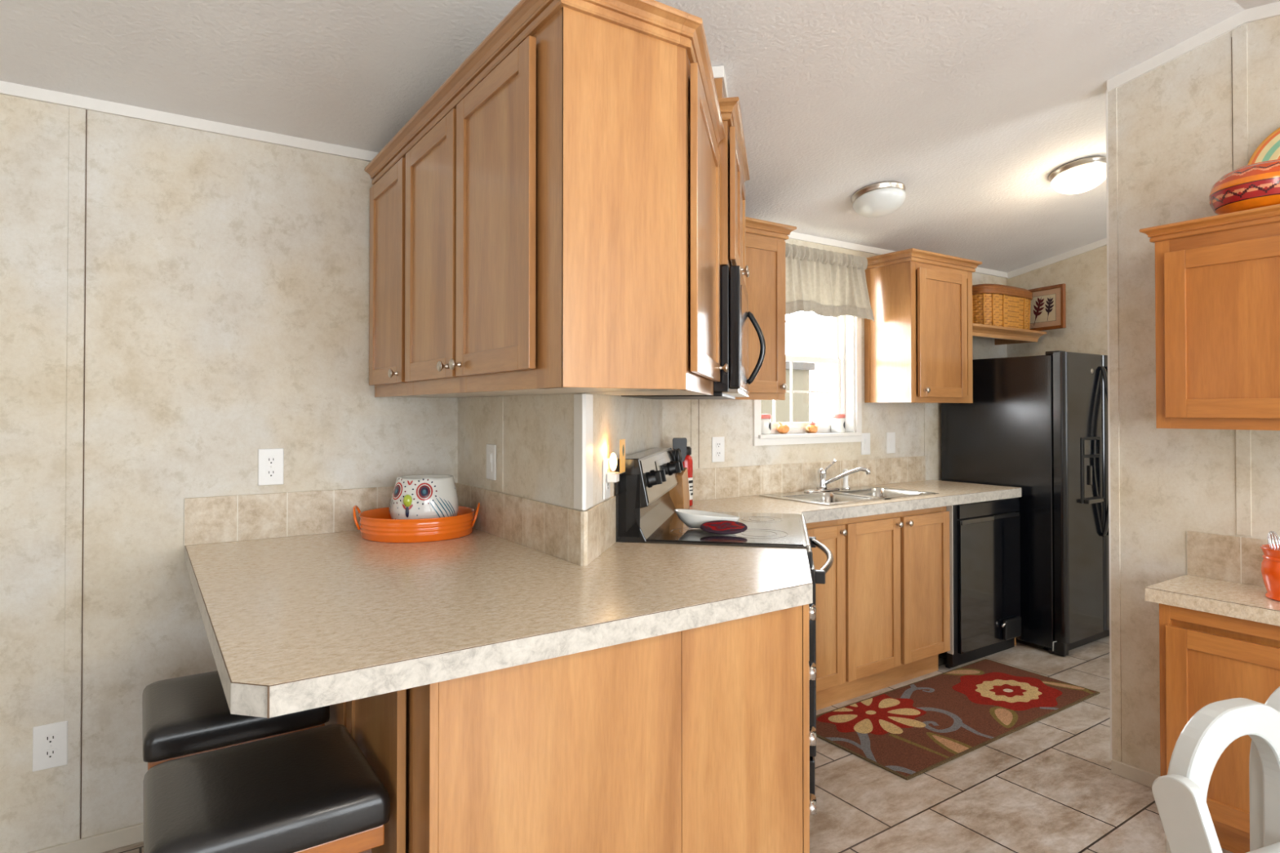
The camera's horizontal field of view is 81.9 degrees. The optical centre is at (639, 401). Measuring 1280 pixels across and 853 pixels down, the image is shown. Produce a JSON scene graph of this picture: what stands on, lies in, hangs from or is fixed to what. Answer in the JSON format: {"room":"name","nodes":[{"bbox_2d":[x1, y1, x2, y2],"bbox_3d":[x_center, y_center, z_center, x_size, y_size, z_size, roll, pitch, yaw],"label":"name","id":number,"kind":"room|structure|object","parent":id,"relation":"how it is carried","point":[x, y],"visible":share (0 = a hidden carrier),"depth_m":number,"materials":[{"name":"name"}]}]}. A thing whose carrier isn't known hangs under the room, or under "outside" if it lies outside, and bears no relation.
{"room":"kitchen","nodes":[
{"label":"kitchen","id":0,"kind":"room"},
{"bbox_2d":[0,93,1007,852],"bbox_3d":[-0.993,0.221,2.796,8.900,2.325,0.120,0,-1,-34],"label":"wall","id":1,"kind":"structure","parent":0,"point":[227,277],"depth_m":2.35,"materials":[{"name":"paint"}]},
{"bbox_2d":[32,720,67,771],"bbox_3d":[-1.753,1.023,2.194,0.082,0.131,0.008,0,-1,-34],"label":"wall outlet","id":2,"kind":"object","parent":1,"relation":"attached to","point":[50,741],"visible":1,"depth_m":2.19,"materials":[{"name":"white plastic"}]},
{"bbox_2d":[43,747,57,759],"bbox_3d":[-1.752,1.045,2.191,0.034,0.029,0.003,0,-1,-34],"label":"receptacle","id":3,"kind":"object","parent":2,"relation":"attached to","point":[48,753],"depth_m":2.19,"materials":[{"name":"white plastic"}]},
{"bbox_2d":[43,733,57,744],"bbox_3d":[-1.752,1.001,2.192,0.034,0.029,0.003,0,-1,-34],"label":"receptacle","id":4,"kind":"object","parent":2,"relation":"attached to","point":[48,738],"depth_m":2.19,"materials":[{"name":"white plastic"}]},
{"bbox_2d":[62,106,85,843],"bbox_3d":[-1.712,0.216,2.233,0.040,2.222,0.004,0,-1,-34],"label":"trim","id":5,"kind":"structure","parent":1,"relation":"attached to","point":[77,117],"depth_m":2.23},
{"bbox_2d":[26,822,143,852],"bbox_3d":[-2.635,1.343,1.589,4.640,0.055,0.012,0,-1,-34],"label":"baseboard","id":6,"kind":"structure","parent":1,"relation":"attached to","point":[132,834],"depth_m":2.26,"materials":[{"name":"beige paint"}]},
{"bbox_2d":[0,80,378,161],"bbox_3d":[-2.635,-0.922,1.614,4.640,0.042,0.012,0,-1,-34],"label":"trim","id":7,"kind":"structure","parent":1,"relation":"attached to","point":[6,88],"depth_m":2.38,"materials":[{"name":"white paint"}]},
{"bbox_2d":[257,448,284,485],"bbox_3d":[-1.267,0.223,2.533,0.079,0.125,0.008,0,-1,-34],"label":"wall outlet","id":8,"kind":"object","parent":1,"relation":"attached to","point":[270,461],"visible":1,"depth_m":2.53,"materials":[{"name":"white plastic"}]},
{"bbox_2d":[265,469,276,477],"bbox_3d":[-1.265,0.245,2.530,0.034,0.029,0.003,0,-1,-34],"label":"receptacle","id":9,"kind":"object","parent":8,"relation":"attached to","point":[268,473],"depth_m":2.53,"materials":[{"name":"white plastic"}]},
{"bbox_2d":[265,456,276,464],"bbox_3d":[-1.265,0.201,2.531,0.034,0.029,0.003,0,-1,-34],"label":"receptacle","id":10,"kind":"object","parent":8,"relation":"attached to","point":[268,460],"depth_m":2.53,"materials":[{"name":"white plastic"}]},
{"bbox_2d":[183,482,456,546],"bbox_3d":[-1.100,0.391,2.644,0.910,0.153,0.008,0,-1,-34],"label":"backsplash","id":11,"kind":"structure","parent":1,"relation":"attached to","point":[226,518],"depth_m":2.54,"materials":[{"name":"tile"}]},
{"bbox_2d":[690,399,698,469],"bbox_3d":[0.265,-0.204,3.579,0.045,1.352,0.004,0,-1,-34],"label":"trim","id":12,"kind":"structure","parent":1,"relation":"attached to","point":[694,402],"depth_m":3.57,"materials":[{"name":"plastic"}]},
{"bbox_2d":[711,436,724,462],"bbox_3d":[0.388,0.235,3.655,0.079,0.125,0.008,0,-1,-34],"label":"wall outlet","id":13,"kind":"object","parent":1,"relation":"attached to","point":[717,442],"visible":1,"depth_m":3.65,"materials":[{"name":"white plastic"}]},
{"bbox_2d":[715,450,721,457],"bbox_3d":[0.390,0.257,3.653,0.034,0.029,0.003,0,-1,-34],"label":"receptacle","id":14,"kind":"object","parent":13,"relation":"attached to","point":[718,453],"depth_m":3.65,"materials":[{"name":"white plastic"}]},
{"bbox_2d":[715,441,721,448],"bbox_3d":[0.390,0.213,3.654,0.034,0.029,0.003,0,-1,-34],"label":"receptacle","id":15,"kind":"object","parent":13,"relation":"attached to","point":[718,444],"depth_m":3.65,"materials":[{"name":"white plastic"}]},
{"bbox_2d":[720,217,796,399],"bbox_3d":[0.429,-0.419,3.473,0.526,0.819,0.364,0,-1,-34],"label":"upper cabinet","id":16,"kind":"object","parent":1,"relation":"attached to","point":[765,243],"visible":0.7,"depth_m":3.41,"materials":[{"name":"brown wood"}]},
{"bbox_2d":[752,313,862,445],"bbox_3d":[0.901,-0.305,4.066,0.835,1.065,0.145,0,-1,-34],"label":"window","id":17,"kind":"structure","parent":1,"relation":"in","point":[847,345],"depth_m":4.23,"materials":[{"name":"white paint"}]},
{"bbox_2d":[760,413,771,434],"bbox_3d":[0.648,0.116,3.873,0.082,0.106,0.082,0,-1,-34],"label":"canister","id":18,"kind":"object","parent":17,"relation":"on","point":[766,424],"visible":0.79,"depth_m":3.84,"materials":[{"name":"white ceramic"}]},
{"bbox_2d":[777,422,789,433],"bbox_3d":[0.766,0.138,3.946,0.078,0.065,0.055,0,-1,-34],"label":"figurine","id":19,"kind":"object","parent":17,"relation":"on","point":[781,428],"visible":1,"depth_m":3.92,"materials":[{"name":"ceramic"}]},
{"bbox_2d":[805,420,817,433],"bbox_3d":[0.951,0.136,4.074,0.077,0.070,0.060,0,-1,3],"label":"figurine","id":20,"kind":"object","parent":17,"relation":"on","point":[811,428],"visible":1,"depth_m":4.05,"materials":[{"name":"ceramic"}]},
{"bbox_2d":[785,243,875,321],"bbox_3d":[0.945,-0.643,3.953,0.894,0.376,0.124,0,-1,-35],"label":"valance","id":21,"kind":"object","parent":17,"relation":"hanging from","point":[823,282],"visible":0.7,"depth_m":4.00,"materials":[{"name":"beige fabric"}]},
{"bbox_2d":[830,413,845,432],"bbox_3d":[1.127,0.120,4.198,0.082,0.106,0.082,0,-1,-34],"label":"canister","id":22,"kind":"object","parent":17,"relation":"on","point":[837,420],"visible":1,"depth_m":4.16,"materials":[{"name":"white ceramic"}]},
{"bbox_2d":[693,456,925,501],"bbox_3d":[0.947,0.406,4.033,2.000,0.153,0.008,0,-1,-34],"label":"backsplash","id":23,"kind":"structure","parent":1,"relation":"attached to","point":[711,483],"depth_m":3.94,"materials":[{"name":"tile"}]},
{"bbox_2d":[861,432,870,454],"bbox_3d":[1.311,0.243,4.281,0.079,0.125,0.010,0,-1,-34],"label":"light switch","id":24,"kind":"object","parent":1,"relation":"attached to","point":[865,443],"visible":0.99,"depth_m":4.28,"materials":[{"name":"white plastic"}]},
{"bbox_2d":[886,432,895,453],"bbox_3d":[1.502,0.244,4.410,0.079,0.125,0.010,0,-1,-34],"label":"light switch","id":25,"kind":"object","parent":1,"relation":"attached to","point":[891,437],"visible":1,"depth_m":4.40,"materials":[{"name":"white plastic"}]},
{"bbox_2d":[787,231,1007,278],"bbox_3d":[1.335,-0.893,4.308,2.965,0.042,0.012,0,-1,-34],"label":"trim","id":26,"kind":"structure","parent":1,"relation":"attached to","point":[797,236],"depth_m":4.21,"materials":[{"name":"white paint"}]},
{"bbox_2d":[864,248,982,403],"bbox_3d":[1.651,-0.411,4.302,0.664,0.833,0.364,0,-1,-34],"label":"upper cabinet","id":27,"kind":"object","parent":1,"relation":"attached to","point":[918,344],"visible":0.98,"depth_m":4.16,"materials":[{"name":"brown wood"}]},
{"bbox_2d":[924,403,928,479],"bbox_3d":[1.789,0.043,4.611,0.040,0.880,0.004,0,-1,-34],"label":"trim","id":28,"kind":"structure","parent":1,"relation":"attached to","point":[926,405],"depth_m":4.61,"materials":[{"name":"paper"}]},
{"bbox_2d":[972,323,1046,345],"bbox_3d":[2.228,-0.427,4.725,0.842,0.068,0.313,0,-1,-34],"label":"wall shelf","id":29,"kind":"object","parent":1,"relation":"attached to","point":[1002,335],"visible":0.74,"depth_m":4.63,"materials":[{"name":"brown wood"}]},
{"bbox_2d":[972,284,1032,329],"bbox_3d":[2.295,-0.601,4.773,0.601,0.278,0.283,0,-1,-34],"label":"wicker basket","id":30,"kind":"object","parent":29,"relation":"on","point":[993,304],"visible":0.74,"depth_m":4.60,"materials":[{"name":"brown wicker"}]},
{"bbox_2d":[1028,283,1066,331],"bbox_3d":[2.654,-0.613,4.853,0.024,0.285,0.310,0,-1,-22],"label":"framed picture","id":31,"kind":"object","parent":29,"relation":"on","point":[1048,304],"visible":0.8,"depth_m":4.81,"materials":[{"name":"brown wood"}]},
{"bbox_2d":[1033,297,1044,325],"bbox_3d":[2.639,-0.601,4.879,0.001,0.185,0.087,0,-1,-22],"label":"print","id":32,"kind":"object","parent":31,"relation":"attached to","point":[1036,313],"depth_m":4.88},
{"bbox_2d":[1044,297,1053,319],"bbox_3d":[2.669,-0.608,4.807,0.001,0.156,0.069,0,-1,-23],"label":"print","id":33,"kind":"object","parent":31,"relation":"attached to","point":[1050,300],"depth_m":4.81},
{"bbox_2d":[457,392,662,511],"bbox_3d":[-0.028,0.233,2.777,0.995,2.300,0.995,0,-1,-34],"label":"wall","id":34,"kind":"structure","parent":0,"point":[539,429],"depth_m":2.44,"materials":[{"name":"paint"}]},
{"bbox_2d":[486,444,496,480],"bbox_3d":[-0.532,0.214,2.624,0.010,0.125,0.079,0,-1,-34],"label":"light switch","id":35,"kind":"object","parent":34,"relation":"attached to","point":[491,449],"visible":1,"depth_m":2.61,"materials":[{"name":"white plastic"}]},
{"bbox_2d":[497,395,503,492],"bbox_3d":[-0.483,-0.304,2.564,0.004,1.230,0.040,0,-1,-34],"label":"trim","id":36,"kind":"structure","parent":34,"relation":"attached to","point":[500,398],"depth_m":2.55,"materials":[{"name":"plastic"}]},
{"bbox_2d":[456,482,580,565],"bbox_3d":[-0.441,0.390,2.490,0.008,0.153,0.987,0,-1,-34],"label":"backsplash","id":37,"kind":"structure","parent":34,"relation":"attached to","point":[553,530],"depth_m":2.37,"materials":[{"name":"tile"}]},
{"bbox_2d":[364,0,687,397],"bbox_3d":[-0.450,-0.446,2.186,0.370,0.846,1.508,0,-1,-34],"label":"upper cabinet","id":38,"kind":"object","parent":34,"relation":"attached to","point":[523,218],"visible":1,"depth_m":1.66,"materials":[{"name":"brown wood"}]},
{"bbox_2d":[573,394,592,510],"bbox_3d":[-0.167,0.142,2.131,0.043,0.327,0.100,0,-1,8],"label":"trim","id":39,"kind":"structure","parent":34,"relation":"attached to","point":[583,403],"depth_m":2.10,"materials":[{"name":"white paint"}]},
{"bbox_2d":[580,511,587,565],"bbox_3d":[-0.159,0.385,2.080,0.021,0.153,0.009,0,-1,0],"label":"backsplash","id":40,"kind":"structure","parent":34,"relation":"attached to","point":[584,514],"depth_m":2.08,"materials":[{"name":"tile"}]},
{"bbox_2d":[586,496,615,564],"bbox_3d":[-0.118,0.387,2.269,0.008,0.153,0.378,0,-1,10],"label":"backsplash","id":41,"kind":"structure","parent":34,"relation":"attached to","point":[602,517],"depth_m":2.25,"materials":[{"name":"tile"}]},
{"bbox_2d":[602,457,609,499],"bbox_3d":[-0.105,0.244,2.344,0.009,0.125,0.080,0,-1,11],"label":"wall outlet","id":42,"kind":"object","parent":34,"relation":"attached to","point":[606,463],"visible":0.84,"depth_m":2.33,"materials":[{"name":"white plastic"}]},
{"bbox_2d":[606,481,608,490],"bbox_3d":[-0.103,0.266,2.344,0.003,0.029,0.034,0,-1,11],"label":"receptacle","id":43,"kind":"object","parent":42,"relation":"attached to","point":[607,483],"depth_m":2.34,"materials":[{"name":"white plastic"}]},
{"bbox_2d":[606,439,625,482],"bbox_3d":[-0.077,0.186,2.342,0.048,0.135,0.066,0,-1,11],"label":"night light","id":44,"kind":"object","parent":34,"relation":"attached to","point":[611,477],"visible":1,"depth_m":2.32,"materials":[{"name":"white plastic"}]},
{"bbox_2d":[587,13,728,395],"bbox_3d":[0.025,-0.448,2.050,0.396,0.846,0.750,0,-1,11],"label":"upper cabinet","id":45,"kind":"object","parent":34,"relation":"attached to","point":[700,124],"visible":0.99,"depth_m":1.80,"materials":[{"name":"brown wood"}]},
{"bbox_2d":[717,97,750,285],"bbox_3d":[0.196,-0.706,2.796,0.428,0.527,0.830,0,-1,11],"label":"upper cabinet","id":46,"kind":"object","parent":34,"relation":"attached to","point":[734,167],"visible":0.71,"depth_m":2.41,"materials":[{"name":"brown wood"}]},
{"bbox_2d":[621,265,765,399],"bbox_3d":[0.224,-0.227,2.785,0.486,0.425,0.745,0,-1,11],"label":"microwave","id":47,"kind":"object","parent":46,"relation":"attached to","point":[735,315],"visible":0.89,"depth_m":2.40,"materials":[{"name":"black plastic"}]},
{"bbox_2d":[711,66,728,98],"bbox_3d":[0.168,-1.011,2.799,0.352,0.180,0.704,0,-1,11],"label":"chase","id":48,"kind":"object","parent":46,"relation":"on","point":[718,72],"visible":0.14,"depth_m":2.43,"materials":[{"name":"brown wood"}]},
{"bbox_2d":[0,0,1279,272],"bbox_3d":[0.585,-1.097,0.530,9.050,0.672,5.800,0,-1,-34],"label":"ceiling","id":49,"kind":"structure","parent":0,"point":[972,106],"depth_m":2.45,"materials":[{"name":"white paint"}]},
{"bbox_2d":[850,181,906,217],"bbox_3d":[1.150,-0.966,3.561,0.253,0.134,0.252,0,-1,-9],"label":"ceiling light","id":50,"kind":"object","parent":49,"relation":"attached to","point":[880,199],"visible":1,"depth_m":3.48,"materials":[{"name":"white glass"}]},
{"bbox_2d":[1048,155,1106,194],"bbox_3d":[2.101,-1.073,3.531,0.253,0.134,0.252,0,-1,-9],"label":"ceiling light","id":51,"kind":"object","parent":49,"relation":"attached to","point":[1083,175],"visible":0.92,"depth_m":3.45,"materials":[{"name":"white glass"}]},
{"bbox_2d":[101,635,1233,852],"bbox_3d":[0.585,1.409,0.503,9.050,0.100,5.800,0,-1,-34],"label":"floor","id":52,"kind":"structure","parent":0,"point":[1047,785],"depth_m":2.58,"materials":[{"name":"tile"}]},
{"bbox_2d":[142,670,329,770],"bbox_3d":[-1.057,1.056,1.918,0.396,0.635,0.388,0,-1,-34],"label":"bar stool","id":53,"kind":"object","parent":52,"relation":"on","point":[185,716],"visible":0.46,"depth_m":1.77,"materials":[{"name":"black leather"}]},
{"bbox_2d":[142,724,390,852],"bbox_3d":[-0.748,1.052,1.463,0.396,0.635,0.388,0,-1,-34],"label":"bar stool","id":54,"kind":"object","parent":52,"relation":"on","point":[313,790],"visible":1,"depth_m":1.39,"materials":[{"name":"black leather"}]},
{"bbox_2d":[324,603,816,852],"bbox_3d":[-0.281,0.948,2.300,1.354,0.861,1.482,0,-1,-34],"label":"base cabinet","id":55,"kind":"object","parent":52,"relation":"on","point":[699,740],"visible":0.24,"depth_m":1.58,"materials":[{"name":"brown wood"}]},
{"bbox_2d":[185,528,813,718],"bbox_3d":[-0.380,0.489,2.227,1.627,0.052,1.504,0,-1,-34],"label":"countertop","id":56,"kind":"structure","parent":55,"relation":"on","point":[298,623],"depth_m":1.69,"materials":[{"name":"grey laminate"}]},
{"bbox_2d":[352,502,479,542],"bbox_3d":[-0.785,0.414,2.610,0.382,0.106,0.386,0,-1,38],"label":"tray","id":57,"kind":"object","parent":56,"relation":"on","point":[377,525],"visible":0.9,"depth_m":2.46,"materials":[{"name":"orange ceramic"}]},
{"bbox_2d":[388,474,458,519],"bbox_3d":[-0.763,0.361,2.619,0.238,0.201,0.223,0,-1,-34],"label":"planter","id":58,"kind":"object","parent":57,"relation":"in","point":[422,496],"visible":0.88,"depth_m":2.53,"materials":[{"name":"white ceramic"}]},
{"bbox_2d":[615,447,833,794],"bbox_3d":[0.344,0.787,2.747,0.730,1.192,0.736,0,-1,11],"label":"range","id":59,"kind":"object","parent":52,"relation":"on","point":[645,513],"visible":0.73,"depth_m":2.48,"materials":[{"name":"black metal"}]},
{"bbox_2d":[674,508,739,528],"bbox_3d":[0.242,0.423,2.667,0.236,0.066,0.115,0,-1,6],"label":"spoon rest","id":60,"kind":"object","parent":59,"relation":"on","point":[692,518],"visible":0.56,"depth_m":2.63,"materials":[{"name":"white ceramic"}]},
{"bbox_2d":[699,520,747,534],"bbox_3d":[0.291,0.435,2.564,0.164,0.038,0.076,0,-1,6],"label":"pot holder","id":61,"kind":"object","parent":59,"relation":"on","point":[720,526],"visible":1,"depth_m":2.55,"materials":[{"name":"red fabric"}]},
{"bbox_2d":[637,511,810,552],"bbox_3d":[0.334,0.471,2.752,0.915,0.024,0.915,0,-1,-34],"label":"cooktop","id":62,"kind":"object","parent":59,"relation":"in","point":[764,529],"depth_m":2.56,"materials":[{"name":"black glass"}]},
{"bbox_2d":[805,506,950,710],"bbox_3d":[1.009,0.963,3.719,1.098,0.861,0.572,0,-1,-34],"label":"base cabinet","id":63,"kind":"object","parent":52,"relation":"on","point":[882,606],"visible":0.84,"depth_m":3.51,"materials":[{"name":"brown wood"}]},
{"bbox_2d":[687,480,1021,523],"bbox_3d":[1.071,0.506,3.728,2.297,0.052,0.649,0,-1,-34],"label":"countertop","id":64,"kind":"structure","parent":63,"relation":"on","point":[950,493],"depth_m":3.57,"materials":[{"name":"grey laminate"}]},
{"bbox_2d":[669,467,689,509],"bbox_3d":[0.160,0.383,3.256,0.090,0.184,0.129,0,-1,18],"label":"knife block","id":65,"kind":"object","parent":64,"relation":"on","point":[679,494],"visible":0.48,"depth_m":3.21,"materials":[{"name":"brown wood"}]},
{"bbox_2d":[671,448,676,461],"bbox_3d":[0.151,0.258,3.201,0.019,0.108,0.056,0,-1,18],"label":"knife","id":66,"kind":"object","parent":65,"relation":"in","point":[673,450],"visible":0.25,"depth_m":3.19,"materials":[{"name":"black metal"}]},
{"bbox_2d":[675,448,681,474],"bbox_3d":[0.167,0.257,3.190,0.019,0.112,0.057,0,-1,18],"label":"knife","id":67,"kind":"object","parent":65,"relation":"in","point":[677,451],"visible":0.44,"depth_m":3.17,"materials":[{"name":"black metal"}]},
{"bbox_2d":[672,437,687,462],"bbox_3d":[0.180,0.319,3.333,0.065,0.313,0.023,0,-1,-18],"label":"spatula","id":68,"kind":"object","parent":65,"relation":"in","point":[677,442],"visible":0.52,"depth_m":3.33,"materials":[{"name":"black plastic"}]},
{"bbox_2d":[682,446,693,506],"bbox_3d":[0.203,0.339,3.384,0.080,0.271,0.081,0,-1,-34],"label":"fire extinguisher","id":69,"kind":"object","parent":64,"relation":"on","point":[688,462],"visible":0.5,"depth_m":3.36,"materials":[{"name":"red metal"}]},
{"bbox_2d":[688,480,693,495],"bbox_3d":[0.235,0.391,3.368,0.008,0.068,0.050,0,-1,26],"label":"print","id":70,"kind":"object","parent":69,"relation":"attached to","point":[691,482],"depth_m":3.36},
{"bbox_2d":[803,458,871,493],"bbox_3d":[1.035,0.389,3.934,0.345,0.174,0.168,0,-1,1],"label":"faucet","id":71,"kind":"object","parent":64,"relation":"on","point":[821,486],"visible":1,"depth_m":3.91,"materials":[{"name":"silver metal"}]},
{"bbox_2d":[759,485,938,506],"bbox_3d":[1.083,0.553,3.804,0.839,0.162,0.463,0,-1,-34],"label":"sink","id":72,"kind":"object","parent":64,"relation":"in","point":[862,493],"visible":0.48,"depth_m":3.83,"materials":[{"name":"silver metal"}]},
{"bbox_2d":[784,492,873,502],"bbox_3d":[0.940,0.553,3.667,0.350,0.159,0.320,0,-1,-34],"label":"basin","id":73,"kind":"object","parent":72,"relation":"in","point":[822,497],"depth_m":3.81,"materials":[{"name":"silver metal"}]},
{"bbox_2d":[840,469,849,489],"bbox_3d":[1.127,0.422,4.043,0.048,0.110,0.048,0,-1,-34],"label":"sprayer","id":74,"kind":"object","parent":72,"relation":"on","point":[845,486],"visible":0.91,"depth_m":4.03,"materials":[{"name":"white plastic"}]},
{"bbox_2d":[838,488,923,497],"bbox_3d":[1.268,0.555,3.890,0.354,0.159,0.320,0,-1,-34],"label":"basin","id":75,"kind":"object","parent":72,"relation":"in","point":[876,492],"depth_m":4.03,"materials":[{"name":"silver metal"}]},
{"bbox_2d":[816,658,1099,780],"bbox_3d":[1.424,1.385,3.344,1.475,0.008,0.576,0,-1,-34],"label":"rug","id":76,"kind":"object","parent":52,"relation":"on","point":[910,731],"visible":0.98,"depth_m":3.25,"materials":[{"name":"brown fabric"}]},
{"bbox_2d":[945,497,1021,668],"bbox_3d":[1.752,0.970,4.202,0.660,0.858,0.566,0,-1,-34],"label":"dishwasher","id":77,"kind":"object","parent":52,"relation":"on","point":[984,536],"visible":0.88,"depth_m":3.96,"materials":[{"name":"black plastic"}]},
{"bbox_2d":[941,351,1109,656],"bbox_3d":[2.463,0.561,4.530,0.800,1.682,0.840,0,-1,-34],"label":"refrigerator","id":78,"kind":"object","parent":52,"relation":"on","point":[1037,425],"visible":0.69,"depth_m":4.18,"materials":[{"name":"black metal"}]},
{"bbox_2d":[1151,686,1279,852],"bbox_3d":[1.513,1.023,1.518,0.752,0.721,0.455,0,-1,-20],"label":"chair","id":79,"kind":"object","parent":52,"relation":"on","point":[1180,796],"visible":1,"depth_m":1.58,"materials":[{"name":"plastic"}]},
{"bbox_2d":[1159,603,1279,852],"bbox_3d":[2.148,1.005,1.907,0.326,0.738,1.300,0,-1,-34],"label":"base cabinet","id":80,"kind":"object","parent":52,"relation":"on","point":[1206,658],"visible":0.41,"depth_m":2.23,"materials":[{"name":"brown wood"}]},
{"bbox_2d":[1145,574,1279,626],"bbox_3d":[2.147,0.614,1.910,0.328,0.044,1.360,0,-1,-34],"label":"countertop","id":81,"kind":"structure","parent":80,"relation":"on","point":[1219,597],"depth_m":2.28,"materials":[{"name":"laminate"}]},
{"bbox_2d":[1259,544,1279,601],"bbox_3d":[1.954,0.517,2.217,0.140,0.155,0.140,0,-1,-34],"label":"utensil crock","id":82,"kind":"object","parent":81,"relation":"on","point":[1270,563],"visible":0.95,"depth_m":2.21,"materials":[{"name":"orange ceramic"}]},
{"bbox_2d":[1266,531,1279,550],"bbox_3d":[1.938,0.485,2.234,0.032,0.183,0.058,0,-1,-34],"label":"whisk","id":83,"kind":"object","parent":82,"relation":"in","point":[1269,534],"visible":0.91,"depth_m":2.25,"materials":[{"name":"silver metal"}]},
{"bbox_2d":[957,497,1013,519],"bbox_3d":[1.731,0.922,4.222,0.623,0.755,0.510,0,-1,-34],"label":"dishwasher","id":84,"kind":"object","parent":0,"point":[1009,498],"depth_m":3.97,"materials":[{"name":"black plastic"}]},
{"bbox_2d":[1006,244,1107,357],"bbox_3d":[3.627,0.052,3.665,0.120,2.682,3.633,0,-1,-34],"label":"wall","id":85,"kind":"structure","parent":0,"point":[1084,275],"depth_m":4.76,"materials":[{"name":"paint"}]},
{"bbox_2d":[1007,237,1106,279],"bbox_3d":[3.099,-1.070,4.339,0.012,0.411,1.921,0,-1,-34],"label":"trim","id":86,"kind":"structure","parent":85,"relation":"attached to","point":[1102,242],"depth_m":4.84,"materials":[{"name":"white paint"}]},
{"bbox_2d":[1116,15,1279,775],"bbox_3d":[2.904,0.025,1.185,0.100,2.682,3.900,0,-1,-34],"label":"wall","id":87,"kind":"structure","parent":0,"point":[1175,131],"depth_m":2.63,"materials":[{"name":"paint"}]},
{"bbox_2d":[1106,88,1121,762],"bbox_3d":[1.773,0.078,2.756,0.006,2.510,0.032,0,-1,-34],"label":"trim","id":88,"kind":"structure","parent":87,"relation":"attached to","point":[1112,95],"depth_m":2.75,"materials":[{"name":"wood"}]},
{"bbox_2d":[1111,759,1159,787],"bbox_3d":[1.843,1.357,2.633,0.012,0.050,0.292,0,-1,-34],"label":"baseboard","id":89,"kind":"structure","parent":87,"relation":"attached to","point":[1141,776],"depth_m":2.69,"materials":[{"name":"beige paint"}]},
{"bbox_2d":[1106,9,1246,92],"bbox_3d":[1.880,-1.232,2.607,0.012,0.126,0.420,0,-1,-34],"label":"trim","id":90,"kind":"structure","parent":87,"relation":"attached to","point":[1237,20],"depth_m":2.59,"materials":[{"name":"white paint"}]},
{"bbox_2d":[1139,204,1279,430],"bbox_3d":[2.133,-0.243,1.935,0.334,0.646,1.332,0,-1,-34],"label":"upper cabinet","id":91,"kind":"object","parent":87,"relation":"attached to","point":[1217,277],"visible":1,"depth_m":2.23,"materials":[{"name":"brown wood"}]},
{"bbox_2d":[1208,159,1279,214],"bbox_3d":[1.900,-0.635,2.233,0.282,0.144,0.282,0,-1,10],"label":"striped bowl","id":92,"kind":"object","parent":91,"relation":"on","point":[1255,185],"visible":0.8,"depth_m":2.17,"materials":[{"name":"ceramic"}]},
{"bbox_2d":[1247,127,1279,164],"bbox_3d":[2.074,-0.727,2.276,0.043,0.331,0.332,0,-1,-34],"label":"plate","id":93,"kind":"object","parent":91,"relation":"on","point":[1268,149],"visible":0.23,"depth_m":2.36,"materials":[{"name":"multicoloured ceramic"}]},
{"bbox_2d":[1186,530,1278,586],"bbox_3d":[2.197,0.518,2.124,0.008,0.152,1.057,0,-1,-34],"label":"backsplash","id":94,"kind":"structure","parent":87,"relation":"attached to","point":[1238,559],"depth_m":2.47,"materials":[{"name":"tile"}]},
{"bbox_2d":[1231,26,1251,536],"bbox_3d":[1.991,-0.400,2.441,0.004,1.680,0.040,0,-1,-34],"label":"trim","id":95,"kind":"structure","parent":87,"relation":"attached to","point":[1239,37],"depth_m":2.44,"materials":[{"name":"paint"}]},
{"bbox_2d":[1244,1,1279,23],"bbox_3d":[2.975,-1.028,0.991,0.012,0.568,3.480,0,-1,-34],"label":"trim","id":96,"kind":"structure","parent":87,"relation":"attached to","point":[1272,10],"depth_m":2.39,"materials":[{"name":"white paint"}]},
{"label":"outside","id":97,"kind":"structure","parent":0,"visible":0},
{"bbox_3d":[-0.692,2.011,9.902,22.000,0.100,10.800,0,-1,-34],"label":"ground","id":98,"kind":"structure","parent":97,"visible":0},
{"bbox_2d":[760,361,814,422],"bbox_3d":[-0.097,0.754,7.419,3.480,2.360,1.720,0,-1,-34],"label":"garden shed","id":99,"kind":"object","parent":98,"relation":"on","point":[801,371],"visible":0.07,"depth_m":7.61,"materials":[{"name":"beige"}]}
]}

